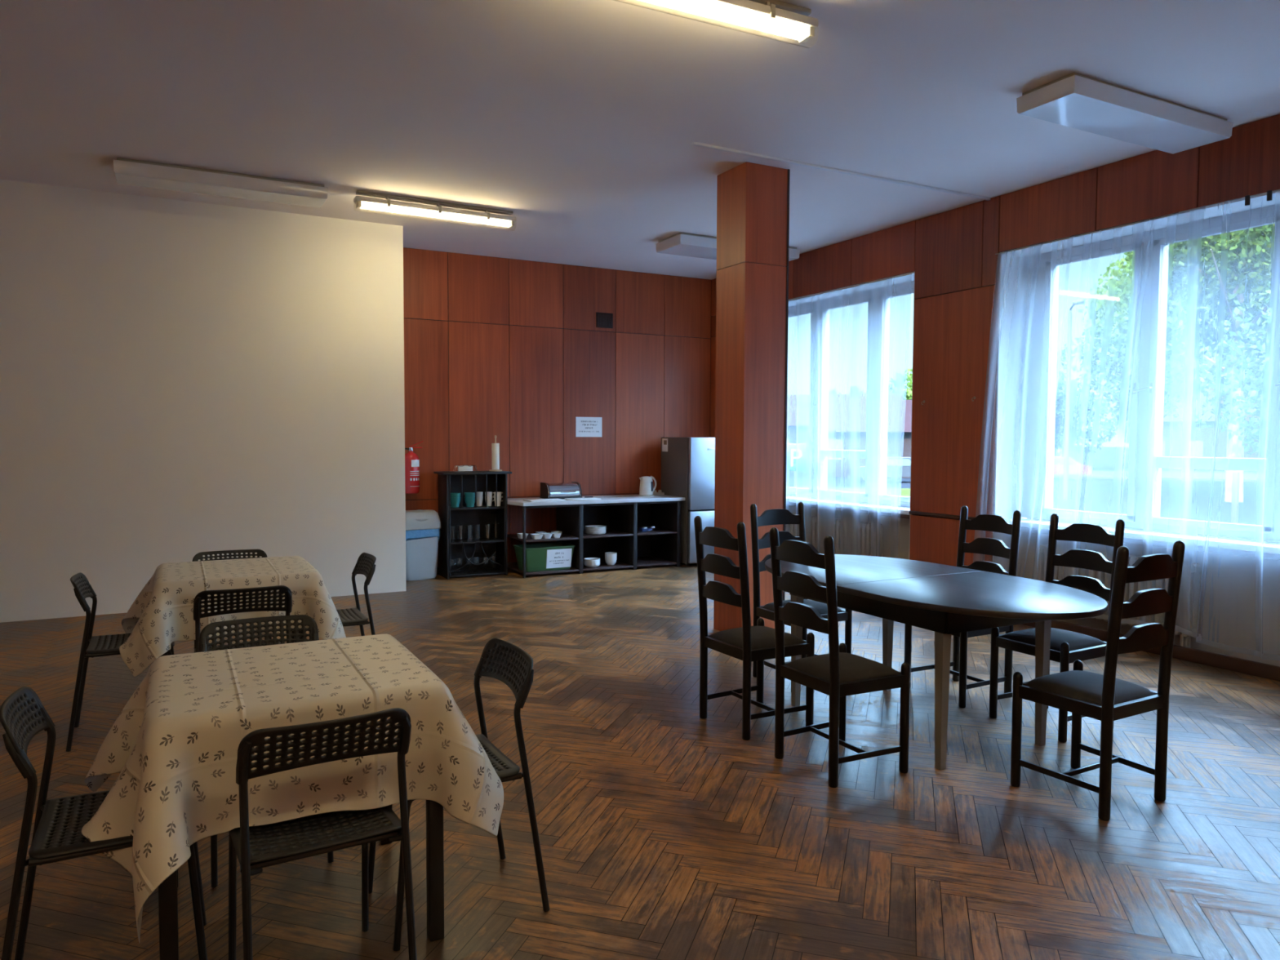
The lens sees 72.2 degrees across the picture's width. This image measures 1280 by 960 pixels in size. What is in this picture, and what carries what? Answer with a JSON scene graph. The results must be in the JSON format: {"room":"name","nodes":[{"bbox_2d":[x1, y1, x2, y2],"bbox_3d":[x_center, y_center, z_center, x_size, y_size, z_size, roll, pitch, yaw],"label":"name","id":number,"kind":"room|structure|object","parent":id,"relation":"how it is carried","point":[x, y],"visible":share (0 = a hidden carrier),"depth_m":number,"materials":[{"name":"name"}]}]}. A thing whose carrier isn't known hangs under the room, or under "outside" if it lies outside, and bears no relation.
{"room":"community hall","nodes":[
{"label":"community hall","id":0,"kind":"room"},
{"bbox_2d":[0,179,406,622],"bbox_3d":[-4.725,-0.614,7.263,5.292,3.363,0.911,-1,3,-28],"label":"wall","id":1,"kind":"structure","parent":0,"point":[180,380],"depth_m":7.25,"materials":[{"name":"paint"}]},
{"bbox_2d":[403,247,711,567],"bbox_3d":[-3.022,-0.681,8.818,9.760,3.363,0.250,-1,3,-28],"label":"wall","id":2,"kind":"structure","parent":0,"point":[513,350],"depth_m":9.71,"materials":[{"name":"brown wood"}]},
{"bbox_2d":[404,440,422,493],"bbox_3d":[-2.328,-0.131,8.950,0.194,0.538,0.188,1,3,11],"label":"fire extinguisher","id":3,"kind":"object","parent":2,"relation":"attached to","point":[411,459],"visible":0.82,"depth_m":8.88,"materials":[{"name":"red paint"}]},
{"bbox_2d":[575,417,602,436],"bbox_3d":[-0.579,-0.603,9.978,0.326,0.226,0.002,-1,3,-28],"label":"notice","id":4,"kind":"object","parent":2,"relation":"attached to","point":[584,426],"visible":1,"depth_m":9.97,"materials":[{"name":"white paper"}]},
{"bbox_2d":[595,311,613,328],"bbox_3d":[-0.403,-1.821,10.003,0.210,0.170,0.018,-1,3,-28],"label":"air vent","id":5,"kind":"object","parent":2,"relation":"in","point":[605,320],"visible":1,"depth_m":10.00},
{"bbox_2d":[0,562,1279,959],"bbox_3d":[-0.409,1.307,3.872,9.860,0.120,11.700,-1,3,-28],"label":"floor","id":6,"kind":"structure","parent":0,"point":[665,833],"depth_m":3.27,"materials":[{"name":"wood"}]},
{"bbox_2d":[0,686,207,959],"bbox_3d":[-1.392,0.931,2.287,0.466,0.768,0.400,-1,3,-28],"label":"chair","id":7,"kind":"object","parent":6,"relation":"on","point":[57,836],"visible":0.62,"depth_m":2.22,"materials":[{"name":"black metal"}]},
{"bbox_2d":[66,572,174,751],"bbox_3d":[-2.483,0.835,4.231,0.466,0.768,0.400,-1,3,-28],"label":"chair","id":8,"kind":"object","parent":6,"relation":"on","point":[91,646],"visible":0.59,"depth_m":4.14,"materials":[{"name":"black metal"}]},
{"bbox_2d":[191,549,271,653],"bbox_3d":[-2.296,0.802,4.950,0.400,0.768,0.466,-1,3,-28],"label":"chair","id":9,"kind":"object","parent":6,"relation":"on","point":[198,556],"visible":0.09,"depth_m":5.10,"materials":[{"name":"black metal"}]},
{"bbox_2d":[160,631,310,656],"bbox_3d":[-2.130,0.837,4.651,0.724,0.732,0.724,-1,3,-28],"label":"square table","id":10,"kind":"object","parent":6,"relation":"on","point":[300,632],"visible":0.14,"depth_m":4.18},
{"bbox_2d":[119,555,346,676],"bbox_3d":[-2.124,0.680,4.626,1.102,0.436,1.091,-1,3,-28],"label":"tablecloth","id":11,"kind":"object","parent":10,"relation":"on","point":[162,615],"visible":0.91,"depth_m":4.34,"materials":[{"name":"fabric"}]},
{"bbox_2d":[193,585,292,652],"bbox_3d":[-1.825,0.847,4.027,0.400,0.768,0.466,-1,3,-28],"label":"chair","id":12,"kind":"object","parent":6,"relation":"on","point":[203,595],"visible":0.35,"depth_m":3.84,"materials":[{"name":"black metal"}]},
{"bbox_2d":[198,614,333,887],"bbox_3d":[-1.300,0.896,3.047,0.400,0.768,0.466,-1,3,-28],"label":"chair","id":13,"kind":"object","parent":6,"relation":"on","point":[306,620],"visible":0.25,"depth_m":3.18,"materials":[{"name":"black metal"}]},
{"bbox_2d":[157,800,444,959],"bbox_3d":[-1.038,0.936,2.635,0.724,0.732,0.724,-1,3,-28],"label":"square table","id":14,"kind":"object","parent":6,"relation":"on","point":[167,889],"visible":0.16,"depth_m":2.48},
{"bbox_2d":[81,633,503,942],"bbox_3d":[-1.041,0.808,2.603,1.102,0.491,1.061,-1,3,-28],"label":"tablecloth","id":15,"kind":"object","parent":14,"relation":"on","point":[173,746],"visible":0.98,"depth_m":2.32,"materials":[{"name":"fabric"}]},
{"bbox_2d":[228,707,417,959],"bbox_3d":[-0.829,0.935,2.243,0.400,0.768,0.466,-1,3,-31],"label":"chair","id":16,"kind":"object","parent":6,"relation":"on","point":[257,847],"visible":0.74,"depth_m":2.13,"materials":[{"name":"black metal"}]},
{"bbox_2d":[291,552,376,643],"bbox_3d":[-1.682,0.809,4.837,0.466,0.768,0.400,-1,3,-28],"label":"chair","id":17,"kind":"object","parent":6,"relation":"on","point":[365,565],"visible":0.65,"depth_m":4.88,"materials":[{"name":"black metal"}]},
{"bbox_2d":[405,509,440,580],"bbox_3d":[-2.257,0.648,8.922,0.398,0.705,0.352,-1,3,-28],"label":"waste bin","id":18,"kind":"object","parent":6,"relation":"on","point":[423,527],"visible":0.7,"depth_m":8.79,"materials":[{"name":"grey plastic"}]},
{"bbox_2d":[368,638,549,951],"bbox_3d":[-0.568,0.915,2.691,0.466,0.768,0.400,-1,3,-29],"label":"chair","id":19,"kind":"object","parent":6,"relation":"on","point":[510,664],"visible":0.41,"depth_m":2.65,"materials":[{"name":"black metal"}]},
{"bbox_2d":[433,471,511,579],"bbox_3d":[-1.738,0.452,9.138,0.725,1.080,0.370,-1,3,-28],"label":"shelf unit","id":20,"kind":"object","parent":6,"relation":"on","point":[453,520],"visible":0.98,"depth_m":9.22,"materials":[{"name":"black paint"}]},
{"bbox_2d":[450,497,460,507],"bbox_3d":[-1.895,0.230,8.981,0.116,0.105,0.115,-1,3,-28],"label":"tumbler","id":21,"kind":"object","parent":20,"relation":"on","point":[455,502],"visible":0.84,"depth_m":8.94,"materials":[{"name":"teal ceramic"}]},
{"bbox_2d":[453,464,477,471],"bbox_3d":[-1.807,-0.124,9.067,0.246,0.073,0.058,-1,3,-28],"label":"napkin holder","id":22,"kind":"object","parent":20,"relation":"on","point":[464,468],"visible":1,"depth_m":9.05,"materials":[{"name":"paper"}]},
{"bbox_2d":[464,497,475,506],"bbox_3d":[-1.754,0.227,9.056,0.116,0.105,0.115,-1,3,-28],"label":"tumbler","id":23,"kind":"object","parent":20,"relation":"on","point":[469,501],"visible":0.9,"depth_m":9.02,"materials":[{"name":"teal ceramic"}]},
{"bbox_2d":[464,492,475,497],"bbox_3d":[-1.754,0.183,9.054,0.116,0.105,0.115,-1,3,-28],"label":"tumbler","id":24,"kind":"object","parent":23,"relation":"on","point":[466,494],"visible":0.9,"depth_m":9.01,"materials":[{"name":"teal ceramic"}]},
{"bbox_2d":[448,568,505,577],"bbox_3d":[-1.742,0.970,9.160,0.598,0.018,0.307,-1,3,-28],"label":"shelf","id":25,"kind":"object","parent":20,"relation":"attached to","point":[463,572],"depth_m":9.17,"materials":[{"name":"black paint"}]},
{"bbox_2d":[450,504,504,510],"bbox_3d":[-1.739,0.286,9.127,0.598,0.018,0.307,-1,3,-28],"label":"shelf","id":26,"kind":"object","parent":20,"relation":"attached to","point":[461,507],"depth_m":9.07,"materials":[{"name":"black paint"}]},
{"bbox_2d":[450,537,504,544],"bbox_3d":[-1.741,0.636,9.144,0.598,0.018,0.307,-1,3,-28],"label":"shelf","id":27,"kind":"object","parent":20,"relation":"attached to","point":[500,540],"depth_m":9.15,"materials":[{"name":"black paint"}]},
{"bbox_2d":[476,496,483,506],"bbox_3d":[-1.687,0.222,9.164,0.080,0.105,0.105,2,3,32],"label":"mug","id":28,"kind":"object","parent":20,"relation":"on","point":[479,499],"visible":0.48,"depth_m":9.14,"materials":[{"name":"white ceramic"}]},
{"bbox_2d":[484,496,493,506],"bbox_3d":[-1.578,0.221,9.193,0.080,0.105,0.105,1,3,20],"label":"mug","id":29,"kind":"object","parent":20,"relation":"on","point":[490,500],"visible":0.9,"depth_m":9.15,"materials":[{"name":"white ceramic"}]},
{"bbox_2d":[488,435,502,471],"bbox_3d":[-1.519,-0.282,9.224,0.136,0.378,0.136,-1,3,-28],"label":"paper towel holder","id":30,"kind":"object","parent":20,"relation":"on","point":[495,446],"visible":0.98,"depth_m":9.19,"materials":[{"name":"paper"}]},
{"bbox_2d":[493,496,502,506],"bbox_3d":[-1.483,0.222,9.186,0.080,0.105,0.105,2,3,26],"label":"mug","id":31,"kind":"object","parent":20,"relation":"on","point":[499,498],"visible":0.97,"depth_m":9.15,"materials":[{"name":"white ceramic"}]},
{"bbox_2d":[507,500,680,577],"bbox_3d":[-0.513,0.602,9.661,1.865,0.739,0.630,-1,3,-28],"label":"shelving unit","id":32,"kind":"object","parent":6,"relation":"on","point":[634,548],"visible":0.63,"depth_m":9.81,"materials":[{"name":"wood"}]},
{"bbox_2d":[530,533,543,539],"bbox_3d":[-1.071,0.586,9.097,0.114,0.050,0.114,-1,3,-28],"label":"bowl","id":33,"kind":"object","parent":32,"relation":"on","point":[538,535],"visible":1,"depth_m":9.06,"materials":[{"name":"white ceramic"}]},
{"bbox_2d":[513,542,575,572],"bbox_3d":[-1.014,0.817,9.286,0.584,0.252,0.344,-1,3,-28],"label":"storage box","id":34,"kind":"object","parent":32,"relation":"on","point":[544,556],"visible":1,"depth_m":9.17,"materials":[{"name":"green plastic"}]},
{"bbox_2d":[541,533,551,538],"bbox_3d":[-0.974,0.584,9.149,0.099,0.050,0.099,-1,3,-28],"label":"bowl","id":35,"kind":"object","parent":32,"relation":"on","point":[546,535],"visible":0.98,"depth_m":9.12,"materials":[{"name":"white ceramic"}]},
{"bbox_2d":[551,532,561,537],"bbox_3d":[-0.882,0.581,9.209,0.099,0.050,0.099,-1,3,-28],"label":"bowl","id":36,"kind":"object","parent":32,"relation":"on","point":[554,535],"visible":0.98,"depth_m":9.18,"materials":[{"name":"white ceramic"}]},
{"bbox_2d":[585,532,605,534],"bbox_3d":[-0.482,0.576,9.523,0.236,0.021,0.236,-1,3,-28],"label":"plate","id":37,"kind":"object","parent":32,"relation":"on","point":[585,532],"visible":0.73,"depth_m":9.43,"materials":[{"name":"white ceramic"}]},
{"bbox_2d":[584,530,606,533],"bbox_3d":[-0.482,0.563,9.523,0.236,0.021,0.236,-1,3,-28],"label":"plate","id":38,"kind":"object","parent":37,"relation":"on","point":[584,531],"visible":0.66,"depth_m":9.43,"materials":[{"name":"white ceramic"}]},
{"bbox_2d":[585,529,605,532],"bbox_3d":[-0.482,0.550,9.522,0.236,0.021,0.236,-1,3,-28],"label":"plate","id":39,"kind":"object","parent":38,"relation":"on","point":[585,530],"visible":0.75,"depth_m":9.42,"materials":[{"name":"white ceramic"}]},
{"bbox_2d":[584,528,606,530],"bbox_3d":[-0.482,0.537,9.521,0.236,0.021,0.236,-1,3,-28],"label":"plate","id":40,"kind":"object","parent":39,"relation":"on","point":[584,528],"visible":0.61,"depth_m":9.43,"materials":[{"name":"white ceramic"}]},
{"bbox_2d":[585,527,606,529],"bbox_3d":[-0.482,0.524,9.521,0.236,0.021,0.236,-1,3,-28],"label":"plate","id":41,"kind":"object","parent":40,"relation":"on","point":[585,527],"visible":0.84,"depth_m":9.42,"materials":[{"name":"white ceramic"}]},
{"bbox_2d":[584,524,606,528],"bbox_3d":[-0.482,0.512,9.520,0.236,0.021,0.236,-1,3,-28],"label":"plate","id":42,"kind":"object","parent":41,"relation":"on","point":[590,526],"visible":1,"depth_m":9.56,"materials":[{"name":"white ceramic"}]},
{"bbox_2d":[507,489,684,506],"bbox_3d":[-0.526,0.184,9.631,1.962,0.098,0.705,-1,3,-28],"label":"countertop","id":43,"kind":"structure","parent":32,"relation":"on","point":[615,498],"depth_m":9.46,"materials":[{"name":"laminate"}]},
{"bbox_2d":[522,498,566,502],"bbox_3d":[-0.996,0.211,9.175,0.400,0.012,0.240,-1,3,-28],"label":"cutting board","id":44,"kind":"object","parent":43,"relation":"on","point":[532,500],"visible":1,"depth_m":9.12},
{"bbox_2d":[540,481,582,498],"bbox_3d":[-0.859,0.112,9.552,0.394,0.176,0.255,-1,3,-28],"label":"bin","id":45,"kind":"object","parent":43,"relation":"on","point":[573,489],"visible":0.95,"depth_m":9.47,"materials":[{"name":"silver metal"}]},
{"bbox_2d":[564,497,600,500],"bbox_3d":[-0.612,0.202,9.390,0.340,0.012,0.200,-1,3,-28],"label":"cutting board","id":46,"kind":"object","parent":43,"relation":"on","point":[587,498],"visible":1,"depth_m":9.35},
{"bbox_2d":[638,475,656,497],"bbox_3d":[0.073,0.069,9.931,0.188,0.232,0.191,1,3,18],"label":"electric kettle","id":47,"kind":"object","parent":43,"relation":"on","point":[646,489],"visible":1,"depth_m":9.87,"materials":[{"name":"beige plastic"}]},
{"bbox_2d":[604,558,617,565],"bbox_3d":[-0.319,0.893,9.592,0.136,0.075,0.136,-1,3,-28],"label":"bowl","id":48,"kind":"object","parent":32,"relation":"on","point":[609,562],"visible":0.96,"depth_m":9.54,"materials":[{"name":"white ceramic"}]},
{"bbox_2d":[639,526,654,532],"bbox_3d":[0.072,0.547,9.815,0.175,0.055,0.117,-1,3,-28],"label":"coiled cable","id":49,"kind":"object","parent":32,"relation":"on","point":[644,529],"visible":1,"depth_m":9.76,"materials":[{"name":"blue plastic"}]},
{"bbox_2d":[661,437,715,565],"bbox_3d":[0.636,0.232,10.121,0.542,1.445,0.666,-1,3,-28],"label":"refrigerator","id":50,"kind":"object","parent":6,"relation":"on","point":[687,464],"visible":0.56,"depth_m":9.80,"materials":[{"name":"silver metal"}]},
{"bbox_2d":[693,515,814,740],"bbox_3d":[0.559,0.704,4.396,0.464,1.041,0.439,-1,3,-30],"label":"chair","id":51,"kind":"object","parent":6,"relation":"on","point":[748,643],"visible":0.94,"depth_m":4.29,"materials":[{"name":"black wood"}]},
{"bbox_2d":[708,626,806,649],"bbox_3d":[0.585,0.783,4.415,0.352,0.058,0.356,-1,3,-30],"label":"cushion","id":52,"kind":"object","parent":51,"relation":"on","point":[762,637],"depth_m":4.33,"materials":[{"name":"fabric"}]},
{"bbox_2d":[750,502,852,677],"bbox_3d":[0.941,0.667,5.208,0.439,1.041,0.464,-1,3,-30],"label":"chair","id":53,"kind":"object","parent":6,"relation":"on","point":[775,516],"visible":0.52,"depth_m":5.25,"materials":[{"name":"black wood"}]},
{"bbox_2d":[760,599,843,614],"bbox_3d":[0.956,0.748,5.186,0.356,0.058,0.352,-1,3,-30],"label":"cushion","id":54,"kind":"object","parent":53,"relation":"on","point":[821,607],"depth_m":5.15,"materials":[{"name":"fabric"}]},
{"bbox_2d":[786,513,883,556],"bbox_3d":[1.964,0.703,8.996,0.130,0.620,1.354,-1,3,-28],"label":"radiator","id":55,"kind":"object","parent":6,"relation":"on","point":[841,528],"visible":0.34,"depth_m":8.76,"materials":[{"name":"metal"}]},
{"bbox_2d":[769,527,910,787],"bbox_3d":[0.856,0.732,3.831,0.464,1.041,0.439,-1,3,-28],"label":"chair","id":56,"kind":"object","parent":6,"relation":"on","point":[838,674],"visible":1,"depth_m":3.73,"materials":[{"name":"black wood"}]},
{"bbox_2d":[785,652,900,683],"bbox_3d":[0.883,0.811,3.849,0.352,0.058,0.356,-1,3,-28],"label":"cushion","id":57,"kind":"object","parent":56,"relation":"on","point":[852,668],"depth_m":3.76,"materials":[{"name":"fabric"}]},
{"bbox_2d":[764,554,1107,770],"bbox_3d":[1.359,0.857,4.394,1.000,0.742,1.920,-1,3,-28],"label":"table","id":58,"kind":"object","parent":6,"relation":"on","point":[945,600],"visible":0.83,"depth_m":3.99,"materials":[{"name":"laminate"}]},
{"bbox_2d":[904,505,1021,707],"bbox_3d":[1.822,0.683,4.950,0.464,1.041,0.439,-1,3,-28],"label":"chair","id":59,"kind":"object","parent":6,"relation":"on","point":[989,522],"visible":0.46,"depth_m":4.97,"materials":[{"name":"black wood"}]},
{"bbox_2d":[989,513,1124,742],"bbox_3d":[2.104,0.709,4.420,0.464,1.041,0.439,-1,3,-28],"label":"chair","id":60,"kind":"object","parent":6,"relation":"on","point":[1066,646],"visible":0.73,"depth_m":4.43,"materials":[{"name":"black wood"}]},
{"bbox_2d":[999,627,1106,651],"bbox_3d":[2.076,0.789,4.410,0.352,0.058,0.356,-1,3,-28],"label":"cushion","id":61,"kind":"object","parent":60,"relation":"on","point":[1024,639],"depth_m":4.33,"materials":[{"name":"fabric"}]},
{"bbox_2d":[1010,540,1185,821],"bbox_3d":[1.835,0.751,3.523,0.439,1.041,0.464,-1,3,-30],"label":"chair","id":62,"kind":"object","parent":6,"relation":"on","point":[1106,698],"visible":1,"depth_m":3.40,"materials":[{"name":"black wood"}]},
{"bbox_2d":[1022,670,1156,705],"bbox_3d":[1.820,0.829,3.553,0.356,0.058,0.352,-1,3,-30],"label":"cushion","id":63,"kind":"object","parent":62,"relation":"on","point":[1085,686],"depth_m":3.47,"materials":[{"name":"fabric"}]},
{"bbox_2d":[1036,544,1200,648],"bbox_3d":[3.392,0.835,6.312,0.130,0.620,1.168,-1,3,-28],"label":"radiator","id":64,"kind":"object","parent":6,"relation":"on","point":[1190,594],"visible":0.26,"depth_m":5.97,"materials":[{"name":"metal"}]},
{"bbox_2d":[0,0,1279,279],"bbox_3d":[-0.374,-2.288,3.714,9.910,0.350,11.700,-1,3,-28],"label":"ceiling","id":65,"kind":"structure","parent":0,"point":[580,120],"depth_m":5.00,"materials":[{"name":"paint"}]},
{"bbox_2d":[113,157,327,208],"bbox_3d":[-3.086,-2.196,6.521,1.410,0.120,0.310,-1,3,-28],"label":"ceiling light","id":66,"kind":"object","parent":65,"relation":"attached to","point":[126,171],"visible":1,"depth_m":6.41,"materials":[{"name":"plastic"}]},
{"bbox_2d":[353,190,515,231],"bbox_3d":[-1.656,-2.204,7.197,1.330,0.157,0.116,-1,3,-29],"label":"tube light","id":67,"kind":"object","parent":65,"relation":"attached to","point":[486,217],"visible":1,"depth_m":7.15,"materials":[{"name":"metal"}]},
{"bbox_2d":[656,232,716,259],"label":"ceiling light","id":68,"kind":"object","parent":65,"relation":"attached to","point":[691,245],"depth_m":8.38,"materials":[{"name":"plastic"}]},
{"bbox_2d":[613,0,818,48],"bbox_3d":[0.186,-2.030,3.684,1.330,0.157,0.116,-1,3,-26],"label":"tube light","id":69,"kind":"object","parent":65,"relation":"attached to","point":[776,17],"visible":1,"depth_m":3.81,"materials":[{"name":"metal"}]},
{"bbox_2d":[692,142,991,200],"bbox_3d":[1.572,-2.222,6.374,2.779,0.018,0.028,-1,3,-28],"label":"cable conduit","id":70,"kind":"object","parent":65,"relation":"attached to","point":[695,144],"visible":1,"depth_m":6.26,"materials":[{"name":"plastic"}]},
{"bbox_2d":[1016,72,1232,154],"bbox_3d":[2.835,-2.106,5.090,1.460,0.120,0.360,-1,3,-28],"label":"ceiling light","id":71,"kind":"object","parent":65,"relation":"attached to","point":[1075,100],"visible":1,"depth_m":4.95,"materials":[{"name":"plastic"}]},
{"bbox_2d":[713,161,790,631],"bbox_3d":[0.815,-0.554,6.452,0.375,3.363,0.377,-1,3,-28],"label":"wall column","id":72,"kind":"structure","parent":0,"point":[753,199],"depth_m":6.30,"materials":[{"name":"brown wood"}]},
{"bbox_2d":[710,114,1279,566],"bbox_3d":[3.685,-0.520,5.961,0.500,3.363,11.100,-1,3,-28],"label":"wall","id":73,"kind":"structure","parent":0,"point":[952,256],"depth_m":7.23,"materials":[{"name":"brown wood"}]},
{"bbox_2d":[788,246,799,261],"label":"ceiling light","id":74,"kind":"object","parent":73,"relation":"attached to","point":[793,253],"depth_m":8.83,"materials":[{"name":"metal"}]},
{"bbox_2d":[785,273,911,556],"bbox_3d":[1.816,-0.525,8.925,0.057,2.719,2.483,-1,3,-28],"label":"curtain","id":75,"kind":"object","parent":73,"relation":"hanging from","point":[855,348],"visible":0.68,"depth_m":8.49,"materials":[{"name":"fabric"}]},
{"bbox_2d":[786,280,914,519],"bbox_3d":[1.995,-0.799,9.020,0.325,2.188,2.555,-1,3,-28],"label":"window","id":76,"kind":"structure","parent":73,"relation":"in","point":[874,298],"depth_m":8.70,"materials":[{"name":"white plastic"}]},
{"bbox_2d":[908,511,975,519],"bbox_3d":[2.618,0.308,7.452,0.015,0.030,0.890,-1,3,-28],"label":"trim","id":77,"kind":"structure","parent":73,"relation":"attached to","point":[917,513],"depth_m":7.54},
{"bbox_2d":[788,190,1279,572],"bbox_3d":[2.932,-0.369,7.399,0.488,2.919,6.334,-1,3,-28],"label":"window frame","id":78,"kind":"structure","parent":73,"relation":"attached to","point":[1008,366],"depth_m":7.05,"materials":[{"name":"paint"}]},
{"bbox_2d":[975,207,1204,631],"bbox_3d":[3.132,-0.389,6.378,0.067,2.741,1.782,-1,3,-28],"label":"curtain","id":79,"kind":"object","parent":73,"relation":"hanging from","point":[1001,279],"visible":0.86,"depth_m":6.29,"materials":[{"name":"fabric"}]},
{"bbox_2d":[1006,203,1279,559],"bbox_3d":[3.691,-0.641,5.834,0.325,2.188,2.880,-1,3,-28],"label":"window","id":80,"kind":"structure","parent":73,"relation":"in","point":[1151,247],"depth_m":6.21,"materials":[{"name":"white plastic"}]},
{"bbox_2d":[1020,619,1279,681],"bbox_3d":[3.449,1.122,5.905,0.031,0.084,11.080,-1,3,-28],"label":"baseboard","id":81,"kind":"structure","parent":73,"relation":"attached to","point":[1214,660],"depth_m":5.59,"materials":[{"name":"wood"}]},
{"bbox_2d":[1174,189,1279,661],"bbox_3d":[3.781,-0.314,5.097,0.062,2.773,1.411,-1,3,-28],"label":"curtain","id":82,"kind":"object","parent":73,"relation":"hanging from","point":[1269,193],"visible":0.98,"depth_m":5.26,"materials":[{"name":"fabric"}]},
{"bbox_2d":[786,505,1279,666],"bbox_3d":[3.024,0.715,7.501,0.270,0.745,6.330,-1,3,-28],"label":"wall","id":83,"kind":"structure","parent":0,"point":[1230,614],"depth_m":5.76,"materials":[{"name":"paint"}]},
{"label":"outside","id":84,"kind":"structure","parent":0,"visible":0},
{"bbox_2d":[786,446,1279,542],"bbox_3d":[102.417,-3.358,133.720,293.570,0.300,380.000,-1,3,-28],"label":"ground","id":85,"kind":"structure","parent":84,"point":[1097,495],"depth_m":40.75,"materials":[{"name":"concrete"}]},
{"bbox_2d":[786,443,806,496],"bbox_3d":[4.546,0.084,25.672,0.600,2.300,0.100,1,3,10],"label":"parking sign","id":86,"kind":"object","parent":85,"relation":"on","point":[791,458],"visible":0.84,"depth_m":25.59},
{"bbox_2d":[786,386,902,466],"bbox_3d":[16.806,-5.046,82.156,14.800,7.300,10.000,1,3,15],"label":"house","id":87,"kind":"structure","parent":85,"relation":"on","point":[803,399],"depth_m":79.47,"materials":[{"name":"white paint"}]},
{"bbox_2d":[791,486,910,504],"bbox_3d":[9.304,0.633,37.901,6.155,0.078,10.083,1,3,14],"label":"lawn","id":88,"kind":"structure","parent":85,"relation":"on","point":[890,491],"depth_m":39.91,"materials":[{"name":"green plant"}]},
{"bbox_2d":[807,400,911,478],"bbox_3d":[17.813,-3.210,59.301,11.800,5.800,9.000,1,3,18],"label":"house","id":89,"kind":"structure","parent":85,"relation":"on","point":[900,411],"depth_m":56.67,"materials":[{"name":"red tile"}]},
{"bbox_2d":[856,457,911,480],"bbox_3d":[14.404,-0.590,49.991,4.200,1.420,1.724,1,3,18],"label":"car","id":90,"kind":"object","parent":85,"relation":"on","point":[896,466],"visible":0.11,"depth_m":49.11,"materials":[{"name":"white paint"}]},
{"bbox_2d":[859,368,912,399],"bbox_3d":[27.275,-6.694,91.401,11.034,9.829,11.435,-1,3,-28],"label":"leafy tree","id":91,"kind":"object","parent":85,"relation":"on","point":[906,392],"visible":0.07,"depth_m":89.95,"materials":[{"name":"green plant"}]},
{"bbox_2d":[1053,456,1091,479],"bbox_3d":[25.553,-0.752,54.309,4.200,1.420,1.724,1,3,24],"label":"car","id":92,"kind":"object","parent":85,"relation":"on","point":[1073,465],"visible":0.51,"depth_m":53.12,"materials":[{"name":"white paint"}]},
{"bbox_2d":[1062,300,1084,499],"bbox_3d":[17.453,-3.177,35.456,0.327,7.986,1.000,0,3,-3],"label":"lamp pole","id":93,"kind":"object","parent":85,"relation":"on","point":[1065,480],"visible":1,"depth_m":35.82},
{"bbox_2d":[1054,370,1115,456],"bbox_3d":[34.817,-5.022,72.389,7.695,8.343,7.442,0,3,-13],"label":"leafy tree","id":94,"kind":"object","parent":85,"relation":"on","point":[1075,432],"visible":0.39,"depth_m":70.57,"materials":[{"name":"green plant"}]},
{"bbox_2d":[1053,470,1262,479],"bbox_3d":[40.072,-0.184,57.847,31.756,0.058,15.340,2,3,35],"label":"lawn","id":95,"kind":"structure","parent":85,"relation":"on","point":[1094,473],"depth_m":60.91,"materials":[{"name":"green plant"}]},
{"bbox_2d":[1056,254,1221,443],"bbox_3d":[31.953,-7.258,57.332,8.254,14.198,7.964,-1,3,-28],"label":"leafy tree","id":96,"kind":"object","parent":95,"relation":"on","point":[1104,355],"visible":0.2,"depth_m":57.38,"materials":[{"name":"green plant"}]},
{"bbox_2d":[1053,475,1262,482],"bbox_3d":[35.747,0.054,51.616,26.016,0.138,2.317,2,3,35],"label":"kerb","id":97,"kind":"object","parent":85,"relation":"on","point":[1055,476],"visible":0.51,"depth_m":53.81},
{"bbox_2d":[1095,223,1275,502],"bbox_3d":[23.861,-7.672,34.244,10.628,17.146,10.300,1,3,18],"label":"leafy tree","id":98,"kind":"object","parent":85,"relation":"on","point":[1234,259],"visible":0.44,"depth_m":34.24,"materials":[{"name":"green plant"}]},
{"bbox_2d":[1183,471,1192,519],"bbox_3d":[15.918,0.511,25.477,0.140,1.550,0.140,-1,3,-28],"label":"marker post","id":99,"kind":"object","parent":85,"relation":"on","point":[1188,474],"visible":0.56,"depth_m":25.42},
{"bbox_2d":[1161,386,1266,471],"bbox_3d":[51.665,-4.707,73.557,16.800,7.700,10.000,2,3,35],"label":"house","id":100,"kind":"structure","parent":85,"relation":"on","point":[1193,442],"depth_m":72.44,"materials":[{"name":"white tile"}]},
{"bbox_2d":[1231,471,1239,524],"bbox_3d":[16.869,0.544,24.858,0.140,1.550,0.140,-1,3,-28],"label":"marker post","id":101,"kind":"object","parent":85,"relation":"on","point":[1236,475],"visible":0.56,"depth_m":24.81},
{"bbox_3d":[-0.517,0.904,9.453,0.176,0.040,0.175,-1,3,-28],"label":"bowl","id":102,"kind":"object","parent":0,"visible":0},
{"bbox_2d":[583,560,599,563],"bbox_3d":[-0.517,0.892,9.452,0.176,0.040,0.175,-1,3,-28],"label":"bowl","id":103,"kind":"object","parent":102,"relation":"on","point":[584,561],"visible":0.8,"depth_m":9.38,"materials":[{"name":"white ceramic"}]},
{"bbox_3d":[-0.517,0.879,9.452,0.176,0.040,0.175,-1,3,-28],"label":"bowl","id":104,"kind":"object","parent":103,"relation":"on","visible":0},
{"bbox_2d":[583,557,599,560],"bbox_3d":[-0.517,0.867,9.451,0.176,0.040,0.175,-1,3,-28],"label":"bowl","id":105,"kind":"object","parent":104,"relation":"on","point":[585,558],"visible":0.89,"depth_m":9.50,"materials":[{"name":"white ceramic"}]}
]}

